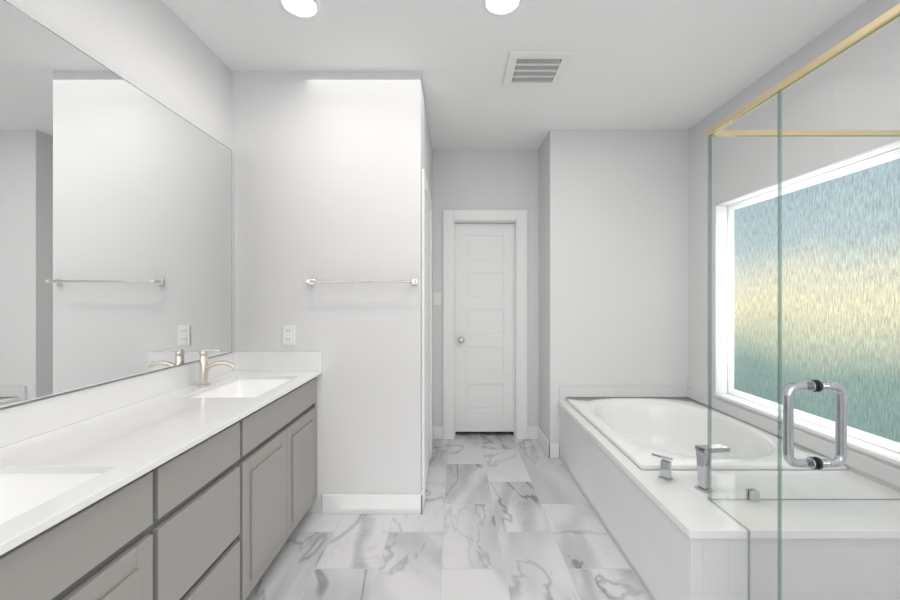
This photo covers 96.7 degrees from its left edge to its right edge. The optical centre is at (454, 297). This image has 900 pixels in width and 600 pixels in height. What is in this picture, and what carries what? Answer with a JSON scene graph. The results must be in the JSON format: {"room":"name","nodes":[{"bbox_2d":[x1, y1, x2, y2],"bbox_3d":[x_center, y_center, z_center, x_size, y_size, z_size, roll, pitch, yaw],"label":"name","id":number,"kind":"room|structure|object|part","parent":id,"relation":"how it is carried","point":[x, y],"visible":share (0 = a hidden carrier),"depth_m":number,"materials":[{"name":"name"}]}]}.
{"room":"bathroom","nodes":[
{"label":"bathroom","id":0,"kind":"room"},
{"bbox_2d":[6,0,231,149],"bbox_3d":[-1.407,-0.035,0.367,0.100,2.690,4.135,0,0,0],"label":"wall","id":1,"kind":"structure","parent":0,"point":[162,52],"depth_m":1.80,"materials":[{"name":"white paint"}]},
{"bbox_2d":[0,0,231,408],"bbox_3d":[-1.342,-0.278,1.265,0.028,1.205,2.230,0,0,0],"label":"mirror","id":2,"kind":"object","parent":1,"relation":"attached to","point":[115,227],"visible":0.92,"depth_m":1.48,"materials":[{"name":"grey mirror"}]},
{"bbox_2d":[0,352,235,447],"bbox_3d":[-1.345,0.384,1.286,0.020,0.112,2.296,0,0,0],"label":"backsplash","id":3,"kind":"structure","parent":1,"relation":"attached to","point":[18,422],"depth_m":1.48,"materials":[{"name":"white stone"}]},
{"bbox_2d":[232,71,431,512],"bbox_3d":[-0.834,-0.035,3.368,1.247,2.690,1.865,0,0,0],"label":"wall","id":4,"kind":"structure","parent":0,"point":[328,167],"depth_m":2.44,"materials":[{"name":"white paint"}]},
{"bbox_2d":[236,352,321,371],"bbox_3d":[-1.073,0.384,2.423,0.524,0.112,0.020,0,0,0],"label":"backsplash","id":5,"kind":"structure","parent":4,"relation":"attached to","point":[245,361],"depth_m":2.41,"materials":[{"name":"white stone"}]},
{"bbox_2d":[283,325,294,344],"bbox_3d":[-1.010,0.225,2.430,0.072,0.118,0.008,0,0,0],"label":"outlet","id":6,"kind":"object","parent":4,"relation":"attached to","point":[288,334],"visible":1,"depth_m":2.43,"materials":[{"name":"white plastic"}]},
{"bbox_2d":[306,279,417,284],"bbox_3d":[-0.557,-0.100,2.398,0.658,0.036,0.072,0,0,0],"label":"towel rail","id":7,"kind":"object","parent":4,"relation":"attached to","point":[313,281],"visible":1,"depth_m":2.37,"materials":[{"name":"silver metal"}]},
{"bbox_2d":[322,490,422,513],"bbox_3d":[-0.502,1.251,2.436,0.610,0.118,0.028,0,0,0],"label":"baseboard","id":8,"kind":"structure","parent":4,"relation":"attached to","point":[372,503],"depth_m":2.42,"materials":[{"name":"white paint"}]},
{"bbox_2d":[422,169,431,506],"bbox_3d":[-0.200,0.250,2.930,0.018,2.120,0.860,0,0,0],"label":"door frame","id":9,"kind":"structure","parent":4,"relation":"attached to","point":[426,197],"depth_m":2.83,"materials":[{"name":"white paint"}]},
{"bbox_2d":[432,426,435,446],"bbox_3d":[-0.197,1.251,3.540,0.023,0.118,0.358,0,0,0],"label":"baseboard","id":10,"kind":"structure","parent":4,"relation":"attached to","point":[434,427],"depth_m":3.66,"materials":[{"name":"white paint"}]},
{"bbox_2d":[246,432,651,599],"bbox_3d":[0.306,1.360,1.300,3.527,0.100,6.000,0,0,0],"label":"floor","id":11,"kind":"structure","parent":0,"point":[506,516],"depth_m":2.13,"materials":[{"name":"tile"}]},
{"bbox_2d":[0,376,316,599],"bbox_3d":[-1.090,0.885,1.292,0.529,0.850,2.284,0,0,0],"label":"bathroom vanity","id":12,"kind":"object","parent":11,"relation":"on","point":[175,483],"depth_m":1.29,"materials":[{"name":"grey"}]},
{"bbox_2d":[0,372,321,555],"bbox_3d":[-1.083,0.450,1.286,0.544,0.020,2.296,0,0,0],"label":"countertop","id":13,"kind":"structure","parent":12,"relation":"on","point":[123,445],"depth_m":1.21,"materials":[{"name":"white stone"}]},
{"bbox_2d":[0,468,95,515],"bbox_3d":[-1.055,0.516,0.801,0.349,0.137,0.548,0,0,0],"label":"sink","id":14,"kind":"object","parent":13,"relation":"in","point":[18,486],"depth_m":1.05,"materials":[{"name":"white ceramic"}]},
{"bbox_2d":[198,349,234,385],"bbox_3d":[-1.203,0.349,2.020,0.184,0.180,0.054,0,0,0],"label":"vanity faucet","id":15,"kind":"object","parent":13,"relation":"on","point":[204,366],"visible":1,"depth_m":2.01,"materials":[{"name":"silver metal"}]},
{"bbox_2d":[196,376,287,395],"bbox_3d":[-1.055,0.516,2.021,0.349,0.137,0.548,0,0,0],"label":"sink","id":16,"kind":"object","parent":13,"relation":"in","point":[243,385],"depth_m":2.26,"materials":[{"name":"white ceramic"}]},
{"bbox_2d":[558,386,899,599],"bbox_3d":[1.376,1.015,2.358,1.066,0.590,1.843,0,0,0],"label":"tub","id":17,"kind":"object","parent":11,"relation":"on","point":[679,536],"visible":0.81,"depth_m":1.75,"materials":[{"name":"ceramic"}]},
{"bbox_2d":[652,453,672,480],"bbox_3d":[0.948,0.768,1.830,0.112,0.132,0.052,0,0,-37],"label":"lever","id":18,"kind":"object","parent":17,"relation":"on","point":[665,470],"visible":1,"depth_m":1.84,"materials":[{"name":"silver metal"}]},
{"bbox_2d":[695,444,730,492],"bbox_3d":[1.139,0.740,1.766,0.164,0.188,0.052,0,0,-22],"label":"faucet spout","id":19,"kind":"object","parent":17,"relation":"on","point":[702,461],"visible":0.67,"depth_m":1.74,"materials":[{"name":"silver metal"}]},
{"bbox_2d":[705,3,899,599],"bbox_3d":[1.436,0.307,0.960,0.946,1.998,1.419,0,0,0],"label":"glass panel","id":20,"kind":"object","parent":11,"relation":"on","point":[839,458],"visible":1,"depth_m":1.32,"materials":[{"name":"clear glass"}]},
{"bbox_3d":[1.053,0.370,1.171,0.180,0.261,0.035,0,0,0],"label":"handle","id":21,"kind":"part","parent":20,"relation":"part of","materials":[{"name":"silver metal"}]},
{"bbox_3d":[1.053,0.314,0.907,0.010,1.968,0.774,0,0,0],"label":"door","id":22,"kind":"part","parent":20,"relation":"part of","materials":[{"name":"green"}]},
{"bbox_2d":[432,150,538,426],"bbox_3d":[0.285,-0.035,3.780,0.990,2.690,0.120,0,0,0],"label":"wall","id":23,"kind":"structure","parent":0,"point":[485,179],"depth_m":3.72,"materials":[{"name":"white paint"}]},
{"bbox_2d":[433,293,440,304],"bbox_3d":[-0.165,0.010,3.715,0.072,0.118,0.009,0,0,0],"label":"light switch","id":24,"kind":"object","parent":23,"relation":"attached to","point":[436,298],"visible":1,"depth_m":3.71,"materials":[{"name":"white plastic"}]},
{"bbox_2d":[455,223,513,431],"bbox_3d":[0.280,0.281,3.781,0.568,1.979,0.108,0,0,0],"label":"door","id":25,"kind":"structure","parent":23,"relation":"in","point":[484,327],"depth_m":3.80,"materials":[{"name":"white paint"}]},
{"bbox_3d":[0.058,0.395,3.763,0.062,0.062,0.072,0,0,0],"label":"knob","id":26,"kind":"part","parent":25,"relation":"part of","materials":[{"name":"silver metal"}]},
{"bbox_2d":[443,210,526,438],"bbox_3d":[0.280,0.247,3.771,0.782,2.126,0.138,0,0,0],"label":"door frame","id":27,"kind":"structure","parent":23,"relation":"attached to","point":[450,216],"depth_m":3.70,"materials":[{"name":"white paint"}]},
{"bbox_2d":[162,0,866,149],"bbox_3d":[0.306,-1.430,1.300,3.527,0.100,6.000,0,0,0],"label":"ceiling","id":28,"kind":"structure","parent":0,"point":[660,64],"depth_m":2.21,"materials":[{"name":"white paint"}]},
{"bbox_2d":[278,0,320,18],"bbox_3d":[-0.730,-1.376,1.880,0.190,0.006,0.190,0,0,0],"label":"recessed light","id":29,"kind":"object","parent":28,"relation":"in","point":[305,9],"visible":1,"depth_m":1.90,"materials":[{"name":"white paint"}]},
{"bbox_2d":[482,0,522,16],"bbox_3d":[0.220,-1.376,1.860,0.190,0.006,0.190,0,0,0],"label":"recessed light","id":30,"kind":"object","parent":28,"relation":"in","point":[500,8],"visible":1,"depth_m":1.89,"materials":[{"name":"white paint"}]},
{"bbox_2d":[502,51,573,86],"bbox_3d":[0.485,-1.372,2.410,0.360,0.014,0.360,0,0,0],"label":"ceiling vent","id":31,"kind":"object","parent":28,"relation":"in","point":[536,68],"visible":1,"depth_m":2.38,"materials":[{"name":"white plastic"}]},
{"bbox_2d":[539,130,687,443],"bbox_3d":[1.425,-0.035,3.790,1.290,2.690,1.020,0,0,0],"label":"wall","id":32,"kind":"structure","parent":0,"point":[613,257],"depth_m":3.28,"materials":[{"name":"white paint"}]},
{"bbox_2d":[534,426,554,457],"bbox_3d":[0.774,1.251,3.493,0.060,0.118,0.452,0,0,0],"label":"baseboard","id":33,"kind":"structure","parent":32,"relation":"attached to","point":[549,448],"depth_m":3.43,"materials":[{"name":"white paint"}]},
{"bbox_2d":[688,0,899,492],"bbox_3d":[1.990,-0.035,0.840,0.160,2.690,4.880,0,0,0],"label":"wall","id":34,"kind":"structure","parent":0,"point":[865,13],"depth_m":2.27,"materials":[{"name":"white paint"}]},
{"bbox_2d":[713,138,899,465],"bbox_3d":[1.972,0.015,2.300,0.147,1.405,1.290,0,0,0],"label":"window","id":35,"kind":"structure","parent":34,"relation":"in","point":[824,265],"depth_m":2.19,"materials":[{"name":"multicoloured glass"}]}
]}

